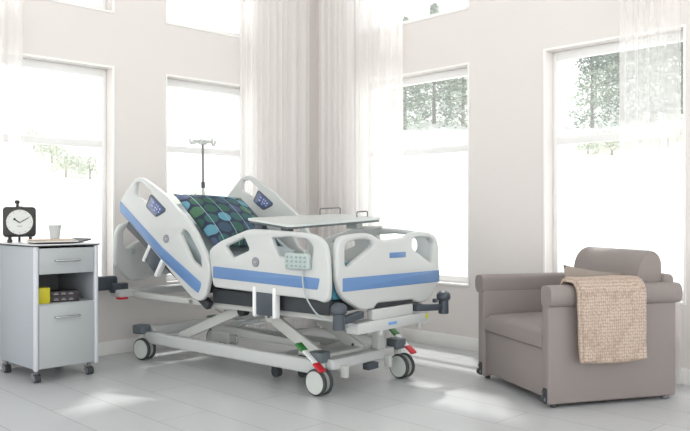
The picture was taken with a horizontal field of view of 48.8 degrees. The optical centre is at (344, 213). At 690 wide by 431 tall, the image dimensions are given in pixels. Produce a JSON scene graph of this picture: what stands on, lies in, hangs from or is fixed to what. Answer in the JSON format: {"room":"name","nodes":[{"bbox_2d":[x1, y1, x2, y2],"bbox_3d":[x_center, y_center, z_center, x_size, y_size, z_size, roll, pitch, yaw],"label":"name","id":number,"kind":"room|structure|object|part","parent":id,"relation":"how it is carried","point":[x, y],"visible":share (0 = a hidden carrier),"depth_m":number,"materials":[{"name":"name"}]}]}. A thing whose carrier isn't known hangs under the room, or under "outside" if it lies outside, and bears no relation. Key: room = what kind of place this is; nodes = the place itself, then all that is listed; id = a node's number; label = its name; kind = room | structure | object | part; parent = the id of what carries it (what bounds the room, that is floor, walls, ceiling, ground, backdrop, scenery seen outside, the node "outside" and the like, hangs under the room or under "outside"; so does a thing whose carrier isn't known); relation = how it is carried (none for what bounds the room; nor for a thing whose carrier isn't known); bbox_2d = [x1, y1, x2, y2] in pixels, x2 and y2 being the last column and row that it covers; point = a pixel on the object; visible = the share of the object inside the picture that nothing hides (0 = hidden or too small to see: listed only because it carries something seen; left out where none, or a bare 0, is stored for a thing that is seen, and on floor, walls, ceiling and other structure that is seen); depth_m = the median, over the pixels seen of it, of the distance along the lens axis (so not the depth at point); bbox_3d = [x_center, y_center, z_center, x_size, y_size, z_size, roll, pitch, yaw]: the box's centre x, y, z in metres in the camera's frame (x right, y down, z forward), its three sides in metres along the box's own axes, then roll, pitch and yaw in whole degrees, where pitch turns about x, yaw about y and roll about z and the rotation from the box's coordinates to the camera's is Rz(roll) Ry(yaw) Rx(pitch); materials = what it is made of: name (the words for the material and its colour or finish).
{"room":"hospital room","nodes":[
{"label":"hospital room","id":0,"kind":"room"},
{"bbox_2d":[23,0,315,341],"bbox_3d":[-2.768,-1.250,4.882,7.200,4.600,0.240,0,0,-44],"label":"wall","id":1,"kind":"structure","parent":0,"point":[135,39],"depth_m":5.87,"materials":[{"name":"paint"}]},
{"bbox_2d":[23,53,114,276],"bbox_3d":[-2.088,-0.278,5.471,0.843,1.662,0.159,0,0,-44],"label":"window","id":2,"kind":"structure","parent":1,"relation":"in","point":[27,63],"depth_m":5.70,"materials":[{"name":"white paint"}]},
{"bbox_2d":[48,0,114,12],"bbox_3d":[-2.088,-2.335,5.471,0.843,1.656,0.159,0,0,-44],"label":"window","id":3,"kind":"structure","parent":1,"relation":"in","point":[102,3],"depth_m":5.64,"materials":[{"name":"white paint"}]},
{"bbox_2d":[12,319,315,367],"bbox_3d":[-2.767,1.000,4.707,6.960,0.100,0.014,0,0,-44],"label":"baseboard","id":4,"kind":"structure","parent":1,"relation":"attached to","point":[124,345],"depth_m":5.75,"materials":[{"name":"white paint"}]},
{"bbox_2d":[165,74,248,283],"bbox_3d":[-1.168,-0.278,6.358,0.843,1.662,0.159,0,0,-44],"label":"window","id":5,"kind":"structure","parent":1,"relation":"in","point":[238,153],"depth_m":6.42,"materials":[{"name":"white paint"}]},
{"bbox_2d":[165,0,248,39],"bbox_3d":[-1.168,-2.335,6.358,0.843,1.656,0.159,0,0,-44],"label":"window","id":6,"kind":"structure","parent":1,"relation":"in","point":[239,3],"depth_m":6.50,"materials":[{"name":"white paint"}]},
{"bbox_2d":[0,326,689,430],"bbox_3d":[-0.158,1.110,2.179,7.200,0.120,7.755,0,0,-44],"label":"floor","id":7,"kind":"structure","parent":0,"point":[174,389],"depth_m":4.23,"materials":[{"name":"tile"}]},
{"bbox_2d":[0,0,22,369],"bbox_3d":[-2.299,-1.183,5.058,0.320,4.435,0.034,0,0,-44],"label":"curtain","id":8,"kind":"object","parent":7,"relation":"on","point":[11,11],"visible":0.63,"depth_m":5.12,"materials":[{"name":"white fabric"}]},
{"bbox_2d":[0,242,99,382],"bbox_3d":[-1.955,0.620,5.014,0.601,0.860,0.434,0,0,44],"label":"base cabinet","id":9,"kind":"object","parent":7,"relation":"on","point":[35,336],"visible":0.93,"depth_m":4.86,"materials":[{"name":"grey"}]},
{"bbox_3d":[-2.107,0.585,4.882,0.530,0.760,0.010,0,0,44],"label":"panel","id":10,"kind":"part","parent":9,"relation":"part of","materials":[{"name":"grey metal"}]},
{"bbox_2d":[3,200,35,242],"bbox_3d":[-2.168,0.049,5.061,0.203,0.281,0.113,0,0,-24],"label":"clock","id":11,"kind":"object","parent":9,"relation":"on","point":[18,221],"visible":0.95,"depth_m":5.01,"materials":[{"name":"grey"}]},
{"bbox_3d":[-2.156,0.585,5.207,0.012,0.760,0.388,0,0,44],"label":"panel","id":12,"kind":"part","parent":9,"relation":"part of","materials":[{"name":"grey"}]},
{"bbox_3d":[-1.909,0.589,4.692,0.030,0.773,0.028,0,0,44],"label":"corner post","id":13,"kind":"part","parent":9,"relation":"part of","materials":[{"name":"grey metal"}]},
{"bbox_2d":[39,287,49,303],"bbox_3d":[-1.919,0.513,4.791,0.091,0.098,0.095,0,0,-36],"label":"box","id":14,"kind":"object","parent":9,"relation":"on","point":[44,292],"visible":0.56,"depth_m":4.76,"materials":[{"name":"yellow cardboard"}]},
{"bbox_2d":[25,240,78,242],"bbox_3d":[-1.881,0.174,4.878,0.280,0.008,0.180,0,0,-38],"label":"magazine","id":15,"kind":"object","parent":9,"relation":"on","point":[32,241],"visible":0.84,"depth_m":4.82,"materials":[{"name":"paper"}]},
{"bbox_2d":[25,238,74,240],"bbox_3d":[-1.906,0.165,4.917,0.190,0.010,0.240,0,0,38],"label":"magazine","id":16,"kind":"object","parent":15,"relation":"on","point":[60,239],"visible":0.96,"depth_m":4.86,"materials":[{"name":"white paper"}]},
{"bbox_2d":[48,225,61,238],"bbox_3d":[-1.899,0.117,4.975,0.084,0.090,0.084,0,0,-44],"label":"paper cup","id":17,"kind":"object","parent":16,"relation":"on","point":[54,230],"visible":1,"depth_m":4.95,"materials":[{"name":"grey paper"}]},
{"bbox_2d":[28,238,90,243],"bbox_3d":[-1.876,0.175,4.999,0.220,0.028,0.330,0,0,42],"label":"newspaper","id":18,"kind":"object","parent":9,"relation":"on","point":[81,240],"visible":0.44,"depth_m":4.99,"materials":[{"name":"paper"}]},
{"bbox_2d":[50,296,78,302],"bbox_3d":[-1.831,0.544,4.920,0.184,0.036,0.137,0,0,-32],"label":"book","id":19,"kind":"object","parent":9,"relation":"on","point":[59,298],"visible":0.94,"depth_m":4.86,"materials":[{"name":"grey paper"}]},
{"bbox_2d":[50,289,78,296],"bbox_3d":[-1.828,0.510,4.923,0.184,0.032,0.137,0,0,-28],"label":"book","id":20,"kind":"object","parent":19,"relation":"on","point":[61,292],"visible":0.87,"depth_m":4.88,"materials":[{"name":"grey paper"}]},
{"bbox_2d":[39,297,92,305],"bbox_3d":[-1.962,0.569,5.019,0.528,0.014,0.388,0,0,44],"label":"shelf","id":21,"kind":"object","parent":9,"relation":"attached to","point":[83,301],"depth_m":4.88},
{"bbox_3d":[-1.769,0.295,4.833,0.016,0.162,0.364,0,0,44],"label":"drawer","id":22,"kind":"part","parent":9,"relation":"part of","materials":[{"name":"grey metal"}]},
{"bbox_3d":[-1.769,0.766,4.833,0.016,0.392,0.364,0,0,44],"label":"door","id":23,"kind":"part","parent":9,"relation":"part of","materials":[{"name":"grey metal"}]},
{"bbox_3d":[-1.754,0.293,4.815,0.035,0.013,0.169,0,0,44],"label":"handle","id":24,"kind":"part","parent":9,"relation":"part of","materials":[{"name":"silver metal"}]},
{"bbox_3d":[-1.754,0.648,4.815,0.035,0.013,0.169,0,0,44],"label":"handle","id":25,"kind":"part","parent":9,"relation":"part of","materials":[{"name":"silver metal"}]},
{"bbox_3d":[-1.830,0.585,5.168,0.530,0.760,0.010,0,0,44],"label":"panel","id":26,"kind":"part","parent":9,"relation":"part of","materials":[{"name":"grey metal"}]},
{"bbox_3d":[-1.634,0.589,4.977,0.030,0.773,0.028,0,0,44],"label":"corner post","id":27,"kind":"part","parent":9,"relation":"part of","materials":[{"name":"grey metal"}]},
{"bbox_2d":[246,0,253,326],"bbox_3d":[-0.821,-1.183,6.396,0.145,4.435,0.025,0,0,-44],"label":"curtain","id":28,"kind":"object","parent":7,"relation":"on","point":[246,0],"visible":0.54,"depth_m":6.44,"materials":[{"name":"white fabric"}]},
{"bbox_2d":[98,176,450,395],"bbox_3d":[-0.549,0.374,5.172,2.280,1.350,1.240,0,0,40],"label":"hospital bed","id":29,"kind":"object","parent":7,"relation":"on","point":[383,278],"visible":0.98,"depth_m":4.76,"materials":[{"name":"plastic"}]},
{"bbox_3d":[-1.339,0.267,5.848,0.046,0.443,1.002,0,0,40],"label":"headboard","id":30,"kind":"part","parent":29,"relation":"part of","materials":[{"name":"plastic"}]},
{"bbox_3d":[-1.342,0.265,5.192,0.096,0.124,0.048,0,0,41],"label":"release post","id":31,"kind":"part","parent":29,"relation":"part of","materials":[{"name":"white plastic"}]},
{"bbox_3d":[-1.238,0.362,5.103,0.096,0.124,0.048,0,0,41],"label":"release post","id":32,"kind":"part","parent":29,"relation":"part of","materials":[{"name":"white plastic"}]},
{"bbox_3d":[-1.209,0.150,5.078,0.986,0.801,0.036,0,0,40],"label":"head rail","id":33,"kind":"part","parent":29,"relation":"part of","materials":[{"name":"plastic"}]},
{"bbox_3d":[-0.888,0.300,5.462,0.956,0.616,0.950,0,0,40],"label":"backrest frame","id":34,"kind":"part","parent":29,"relation":"part of","materials":[{"name":"grey"}]},
{"bbox_2d":[189,138,215,194],"bbox_3d":[-1.147,-0.011,6.127,0.194,1.182,0.208,0,0,-2],"label":"pole","id":35,"kind":"object","parent":29,"relation":"attached to","point":[202,142],"visible":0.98,"depth_m":6.12,"materials":[{"name":"grey metal"}]},
{"bbox_3d":[-0.908,0.738,5.130,0.675,0.308,0.030,0,0,40],"label":"lift arm","id":36,"kind":"part","parent":29,"relation":"part of","materials":[{"name":"grey metal"}]},
{"bbox_2d":[174,194,282,246],"bbox_3d":[-0.812,0.045,5.311,0.486,0.371,0.610,0,0,43],"label":"pillow","id":37,"kind":"object","parent":29,"relation":"on","point":[220,218],"visible":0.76,"depth_m":5.19,"materials":[{"name":"fabric"}]},
{"bbox_3d":[-0.779,0.880,5.329,0.078,0.075,0.016,0,0,41],"label":"motor handle","id":38,"kind":"part","parent":29,"relation":"part of","materials":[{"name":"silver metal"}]},
{"bbox_3d":[-0.817,0.200,5.401,0.855,0.548,0.840,0,0,40],"label":"mattress backrest","id":39,"kind":"part","parent":29,"relation":"part of","materials":[{"name":"multicoloured"}]},
{"bbox_3d":[-0.671,0.738,5.407,0.675,0.308,0.030,0,0,40],"label":"lift arm","id":40,"kind":"part","parent":29,"relation":"part of","materials":[{"name":"grey metal"}]},
{"bbox_3d":[-0.525,0.515,4.491,0.027,0.180,0.048,0,0,40],"label":"release post","id":41,"kind":"part","parent":29,"relation":"part of","materials":[{"name":"white plastic"}]},
{"bbox_3d":[-0.570,0.100,5.827,0.986,0.801,0.036,0,0,40],"label":"head rail","id":42,"kind":"part","parent":29,"relation":"part of","materials":[{"name":"plastic"}]},
{"bbox_3d":[-0.457,0.286,4.436,1.002,0.392,0.036,0,0,41],"label":"foot rail","id":43,"kind":"part","parent":29,"relation":"part of","materials":[{"name":"plastic"}]},
{"bbox_3d":[-0.397,0.515,4.382,0.027,0.180,0.048,0,0,41],"label":"release post","id":44,"kind":"part","parent":29,"relation":"part of","materials":[{"name":"white plastic"}]},
{"bbox_3d":[-0.545,0.581,5.169,2.040,0.042,0.800,0,0,40],"label":"under frame","id":45,"kind":"part","parent":29,"relation":"part of","materials":[{"name":"grey metal"}]},
{"bbox_3d":[-0.298,0.743,4.609,0.478,0.280,0.030,0,0,40],"label":"lift arm","id":46,"kind":"part","parent":29,"relation":"part of","materials":[{"name":"grey metal"}]},
{"bbox_2d":[248,207,382,230],"bbox_3d":[-0.132,0.030,4.797,0.388,0.150,1.008,0,0,41],"label":"table","id":47,"kind":"object","parent":29,"relation":"attached to","point":[286,223],"visible":0.86,"depth_m":4.63,"materials":[{"name":"white plastic"}]},
{"bbox_3d":[-0.174,0.049,4.747,0.377,0.075,0.864,0,0,41],"label":"underside panel","id":48,"kind":"part","parent":47,"relation":"part of","materials":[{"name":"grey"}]},
{"bbox_3d":[-0.098,-0.018,5.072,0.008,0.054,0.206,0,0,42],"label":"wire rail","id":49,"kind":"part","parent":47,"relation":"part of","materials":[{"name":"grey"}]},
{"bbox_3d":[0.150,0.087,5.029,0.030,0.016,0.290,0,0,41],"label":"support arm","id":50,"kind":"part","parent":47,"relation":"part of","materials":[{"name":"grey metal"}]},
{"bbox_2d":[285,250,348,326],"bbox_3d":[-0.161,0.417,4.212,0.365,0.434,0.126,0,0,5],"label":"remote","id":51,"kind":"object","parent":29,"relation":"hanging from","point":[300,261],"visible":0.96,"depth_m":4.19,"materials":[{"name":"grey plastic"}]},
{"bbox_3d":[-0.103,0.469,4.184,0.258,0.329,0.099,0,0,-13],"label":"cord","id":52,"kind":"part","parent":51,"relation":"part of","materials":[{"name":"grey plastic"}]},
{"bbox_3d":[-0.061,0.743,4.887,0.478,0.280,0.030,0,0,41],"label":"lift arm","id":53,"kind":"part","parent":29,"relation":"part of","materials":[{"name":"grey metal"}]},
{"bbox_3d":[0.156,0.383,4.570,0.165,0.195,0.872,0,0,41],"label":"mattress","id":54,"kind":"part","parent":29,"relation":"part of","materials":[{"name":"blue"}]},
{"bbox_3d":[0.027,0.575,4.196,0.045,0.057,0.241,0,0,32],"label":"bumper arm","id":55,"kind":"part","parent":29,"relation":"part of","materials":[{"name":"plastic"}]},
{"bbox_3d":[0.182,0.286,5.185,1.002,0.392,0.036,0,0,40],"label":"foot rail","id":56,"kind":"part","parent":29,"relation":"part of","materials":[{"name":"plastic"}]},
{"bbox_3d":[0.267,0.329,4.519,0.046,0.443,1.002,0,0,41],"label":"footboard","id":57,"kind":"part","parent":29,"relation":"part of","materials":[{"name":"plastic"}]},
{"bbox_3d":[0.316,0.244,4.539,0.003,0.032,0.160,0,0,41],"label":"name plate","id":58,"kind":"part","parent":29,"relation":"part of","materials":[{"name":"blue plastic"}]},
{"bbox_3d":[0.528,0.587,4.782,0.269,0.057,0.045,0,0,-42],"label":"bumper arm","id":59,"kind":"part","parent":29,"relation":"part of","materials":[{"name":"plastic"}]},
{"bbox_2d":[249,0,309,329],"bbox_3d":[-0.565,-1.183,6.725,0.670,4.435,0.045,0,0,-44],"label":"curtain","id":60,"kind":"object","parent":7,"relation":"on","point":[281,33],"visible":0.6,"depth_m":6.72,"materials":[{"name":"white fabric"}]},
{"bbox_2d":[319,0,354,329],"bbox_3d":[-0.090,-1.183,6.801,0.047,4.435,0.470,0,0,-44],"label":"curtain","id":61,"kind":"object","parent":7,"relation":"on","point":[336,17],"visible":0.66,"depth_m":6.80,"materials":[{"name":"white fabric"}]},
{"bbox_2d":[355,0,402,337],"bbox_3d":[0.271,-1.183,6.413,0.041,4.435,0.570,0,0,-43],"label":"curtain","id":62,"kind":"object","parent":7,"relation":"on","point":[378,23],"visible":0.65,"depth_m":6.37,"materials":[{"name":"white fabric"}]},
{"bbox_2d":[475,246,682,407],"bbox_3d":[1.374,0.630,4.600,0.882,0.838,0.911,0,0,-17],"label":"armchair","id":63,"kind":"object","parent":7,"relation":"on","point":[528,322],"visible":0.65,"depth_m":4.28,"materials":[{"name":"grey fabric"}]},
{"bbox_3d":[1.258,0.739,4.965,0.820,0.578,0.075,0,0,-16],"label":"arm","id":64,"kind":"part","parent":63,"relation":"part of"},
{"bbox_2d":[484,311,541,347],"bbox_3d":[1.295,0.672,4.575,0.660,0.120,0.688,0,0,-16],"label":"seat cushion","id":65,"kind":"object","parent":63,"relation":"on","point":[524,328],"depth_m":4.52,"materials":[{"name":"fabric"}]},
{"bbox_3d":[1.300,0.872,4.577,0.640,0.267,0.691,0,0,-16],"label":"seat","id":66,"kind":"part","parent":63,"relation":"part of","materials":[{"name":"fabric"}]},
{"bbox_2d":[563,265,621,276],"bbox_3d":[1.428,0.500,4.356,0.446,0.421,0.148,0,0,-16],"label":"cushion","id":67,"kind":"object","parent":63,"relation":"on","point":[569,271],"visible":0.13,"depth_m":4.35,"materials":[{"name":"fabric"}]},
{"bbox_2d":[560,275,646,363],"bbox_3d":[1.416,0.575,4.191,0.448,0.469,0.220,0,0,-17],"label":"blanket","id":68,"kind":"object","parent":63,"relation":"on","point":[611,309],"visible":0.93,"depth_m":4.09,"materials":[{"name":"fabric"}]},
{"bbox_3d":[1.476,0.739,4.230,0.820,0.578,0.072,0,0,-16],"label":"arm","id":69,"kind":"part","parent":63,"relation":"part of"},
{"bbox_2d":[574,246,660,281],"bbox_3d":[1.623,0.430,4.651,0.238,0.439,0.639,0,0,-16],"label":"cushion","id":70,"kind":"object","parent":63,"relation":"on","point":[644,264],"depth_m":4.50,"materials":[{"name":"fabric"}]},
{"bbox_3d":[1.760,0.680,4.710,0.078,0.670,0.730,0,0,-16],"label":"frame","id":71,"kind":"part","parent":63,"relation":"part of","materials":[{"name":"grey fabric"}]},
{"bbox_2d":[316,0,689,368],"bbox_3d":[2.428,-1.250,4.510,0.240,4.600,7.515,0,0,-44],"label":"wall","id":72,"kind":"structure","parent":0,"point":[503,42],"depth_m":5.59,"materials":[{"name":"paint"}]},
{"bbox_2d":[403,62,469,286],"bbox_3d":[0.599,-0.304,6.334,0.159,1.729,1.186,0,0,-44],"label":"window","id":73,"kind":"structure","parent":72,"relation":"in","point":[464,72],"depth_m":6.07,"materials":[{"name":"white paint"}]},
{"bbox_2d":[403,0,469,24],"bbox_3d":[0.599,-2.373,6.334,0.159,1.581,1.186,0,0,-44],"label":"window","id":74,"kind":"structure","parent":72,"relation":"in","point":[468,1],"depth_m":6.12,"materials":[{"name":"white paint"}]},
{"bbox_2d":[316,322,689,385],"bbox_3d":[2.342,1.000,4.417,0.014,0.100,7.501,0,0,-44],"label":"baseboard","id":75,"kind":"structure","parent":72,"relation":"attached to","point":[440,339],"depth_m":5.98,"materials":[{"name":"white paint"}]},
{"bbox_2d":[543,24,685,304],"bbox_3d":[1.806,-0.304,5.084,0.159,1.729,0.991,0,0,-44],"label":"window","id":76,"kind":"structure","parent":72,"relation":"in","point":[669,38],"depth_m":5.30,"materials":[{"name":"white paint"}]},
{"bbox_2d":[623,0,677,383],"bbox_3d":[1.900,-1.183,4.755,0.038,4.435,0.400,0,0,-44],"label":"curtain","id":77,"kind":"object","parent":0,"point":[624,1],"visible":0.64,"depth_m":4.77,"materials":[{"name":"white fabric"}]},
{"label":"outside","id":78,"kind":"structure","parent":0,"visible":0},
{"bbox_2d":[23,0,682,288],"bbox_3d":[0.370,-12.934,21.210,110.000,30.390,110.000,0,0,-44],"label":"sky","id":79,"kind":"structure","parent":78,"point":[64,105],"depth_m":21.71,"materials":[{"name":"white"}]},
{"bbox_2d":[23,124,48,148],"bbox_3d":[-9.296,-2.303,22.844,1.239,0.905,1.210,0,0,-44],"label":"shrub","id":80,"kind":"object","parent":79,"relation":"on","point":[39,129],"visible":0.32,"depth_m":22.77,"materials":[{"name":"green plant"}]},
{"bbox_2d":[30,134,78,162],"bbox_3d":[-8.363,-1.842,21.940,1.279,0.976,1.372,0,0,-28],"label":"tree","id":81,"kind":"object","parent":79,"relation":"on","point":[51,148],"visible":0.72,"depth_m":21.72,"materials":[{"name":"green plant"}]},
{"bbox_2d":[39,147,90,176],"bbox_3d":[-7.704,-1.374,21.008,1.377,0.949,1.307,0,0,-13],"label":"tree","id":82,"kind":"object","parent":79,"relation":"on","point":[67,165],"visible":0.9,"depth_m":20.74,"materials":[{"name":"green plant"}]},
{"bbox_2d":[64,147,97,178],"bbox_3d":[-7.149,-1.346,20.988,1.331,0.996,1.363,0,0,3],"label":"tree","id":83,"kind":"object","parent":79,"relation":"on","point":[85,158],"visible":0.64,"depth_m":20.80,"materials":[{"name":"green plant"}]},
{"bbox_2d":[167,186,187,203],"bbox_3d":[-4.145,-0.291,18.940,1.318,0.814,1.287,0,0,-44],"label":"shrub","id":84,"kind":"object","parent":79,"relation":"on","point":[183,192],"visible":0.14,"depth_m":18.92,"materials":[{"name":"green plant"}]},
{"bbox_2d":[177,185,219,199],"bbox_3d":[-3.773,-0.430,19.635,1.099,0.710,1.179,0,0,-28],"label":"shrub","id":85,"kind":"object","parent":79,"relation":"on","point":[194,192],"visible":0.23,"depth_m":19.51,"materials":[{"name":"green plant"}]},
{"bbox_2d":[403,16,432,130],"bbox_3d":[2.077,-4.937,26.960,2.187,4.135,1.991,0,0,-44],"label":"pine tree","id":86,"kind":"object","parent":79,"relation":"on","point":[406,104],"visible":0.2,"depth_m":26.90,"materials":[{"name":"green plant"}]},
{"bbox_2d":[403,85,436,104],"bbox_3d":[2.974,-6.075,30.989,1.744,3.508,1.703,0,0,-3],"label":"pine tree","id":87,"kind":"object","parent":79,"relation":"on","point":[429,88],"visible":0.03,"depth_m":30.83,"materials":[{"name":"green plant"}]},
{"bbox_2d":[407,3,460,124],"bbox_3d":[3.283,-5.407,27.571,2.256,4.540,2.203,0,0,40],"label":"pine tree","id":88,"kind":"object","parent":79,"relation":"on","point":[434,7],"visible":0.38,"depth_m":27.49,"materials":[{"name":"green plant"}]},
{"bbox_2d":[436,78,464,106],"bbox_3d":[4.175,-5.840,30.615,1.535,3.197,1.575,0,0,-23],"label":"pine tree","id":89,"kind":"object","parent":79,"relation":"on","point":[454,78],"visible":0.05,"depth_m":30.54,"materials":[{"name":"green plant"}]},
{"bbox_2d":[436,77,466,127],"bbox_3d":[4.236,-5.092,27.007,2.066,4.228,2.160,0,0,-13],"label":"pine tree","id":90,"kind":"object","parent":79,"relation":"on","point":[460,92],"visible":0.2,"depth_m":26.93,"materials":[{"name":"green plant"}]},
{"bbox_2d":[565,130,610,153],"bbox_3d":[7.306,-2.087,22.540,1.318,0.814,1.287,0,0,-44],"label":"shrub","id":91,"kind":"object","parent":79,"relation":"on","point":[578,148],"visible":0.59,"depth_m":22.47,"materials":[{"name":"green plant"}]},
{"bbox_2d":[563,55,622,129],"bbox_3d":[8.332,-4.824,25.475,1.954,4.127,1.908,0,0,40],"label":"pine tree","id":92,"kind":"object","parent":79,"relation":"on","point":[594,69],"visible":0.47,"depth_m":25.38,"materials":[{"name":"green plant"}]},
{"bbox_2d":[581,52,632,102],"bbox_3d":[10.049,-6.506,29.221,2.169,4.744,2.226,0,0,-23],"label":"pine tree","id":93,"kind":"object","parent":79,"relation":"on","point":[597,75],"visible":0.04,"depth_m":29.07,"materials":[{"name":"green plant"}]},
{"bbox_2d":[581,126,634,154],"bbox_3d":[7.929,-2.117,22.348,1.512,0.976,1.621,0,0,-28],"label":"shrub","id":94,"kind":"object","parent":79,"relation":"on","point":[613,144],"visible":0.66,"depth_m":22.11,"materials":[{"name":"green plant"}]},
{"bbox_2d":[594,49,654,122],"bbox_3d":[9.521,-5.309,26.007,2.112,4.538,2.208,0,0,-13],"label":"pine tree","id":95,"kind":"object","parent":79,"relation":"on","point":[618,82],"visible":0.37,"depth_m":25.86,"materials":[{"name":"green plant"}]},
{"bbox_2d":[612,48,661,97],"bbox_3d":[11.414,-6.815,29.537,2.228,4.858,2.447,0,0,-41],"label":"pine tree","id":96,"kind":"object","parent":79,"relation":"on","point":[630,61],"visible":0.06,"depth_m":29.41,"materials":[{"name":"green plant"}]},
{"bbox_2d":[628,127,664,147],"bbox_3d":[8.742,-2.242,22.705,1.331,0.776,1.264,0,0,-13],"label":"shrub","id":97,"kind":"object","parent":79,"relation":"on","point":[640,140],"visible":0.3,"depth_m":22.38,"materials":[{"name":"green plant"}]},
{"bbox_2d":[627,45,681,123],"bbox_3d":[10.312,-5.040,25.563,1.896,4.135,2.083,0,0,3],"label":"pine tree","id":98,"kind":"object","parent":79,"relation":"on","point":[652,57],"visible":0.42,"depth_m":25.34,"materials":[{"name":"green plant"}]},
{"bbox_2d":[639,42,681,96],"bbox_3d":[12.403,-6.721,29.248,2.146,4.643,2.198,0,0,44],"label":"pine tree","id":99,"kind":"object","parent":79,"relation":"on","point":[663,50],"visible":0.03,"depth_m":29.00,"materials":[{"name":"green plant"}]},
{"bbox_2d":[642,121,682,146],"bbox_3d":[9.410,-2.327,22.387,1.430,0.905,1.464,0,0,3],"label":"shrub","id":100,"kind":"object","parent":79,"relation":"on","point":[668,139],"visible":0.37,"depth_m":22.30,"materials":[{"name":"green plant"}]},
{"bbox_2d":[655,42,682,113],"bbox_3d":[11.510,-5.518,25.987,2.100,4.437,2.051,0,0,-3],"label":"pine tree","id":101,"kind":"object","parent":79,"relation":"on","point":[680,48],"visible":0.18,"depth_m":25.98,"materials":[{"name":"green plant"}]}
]}

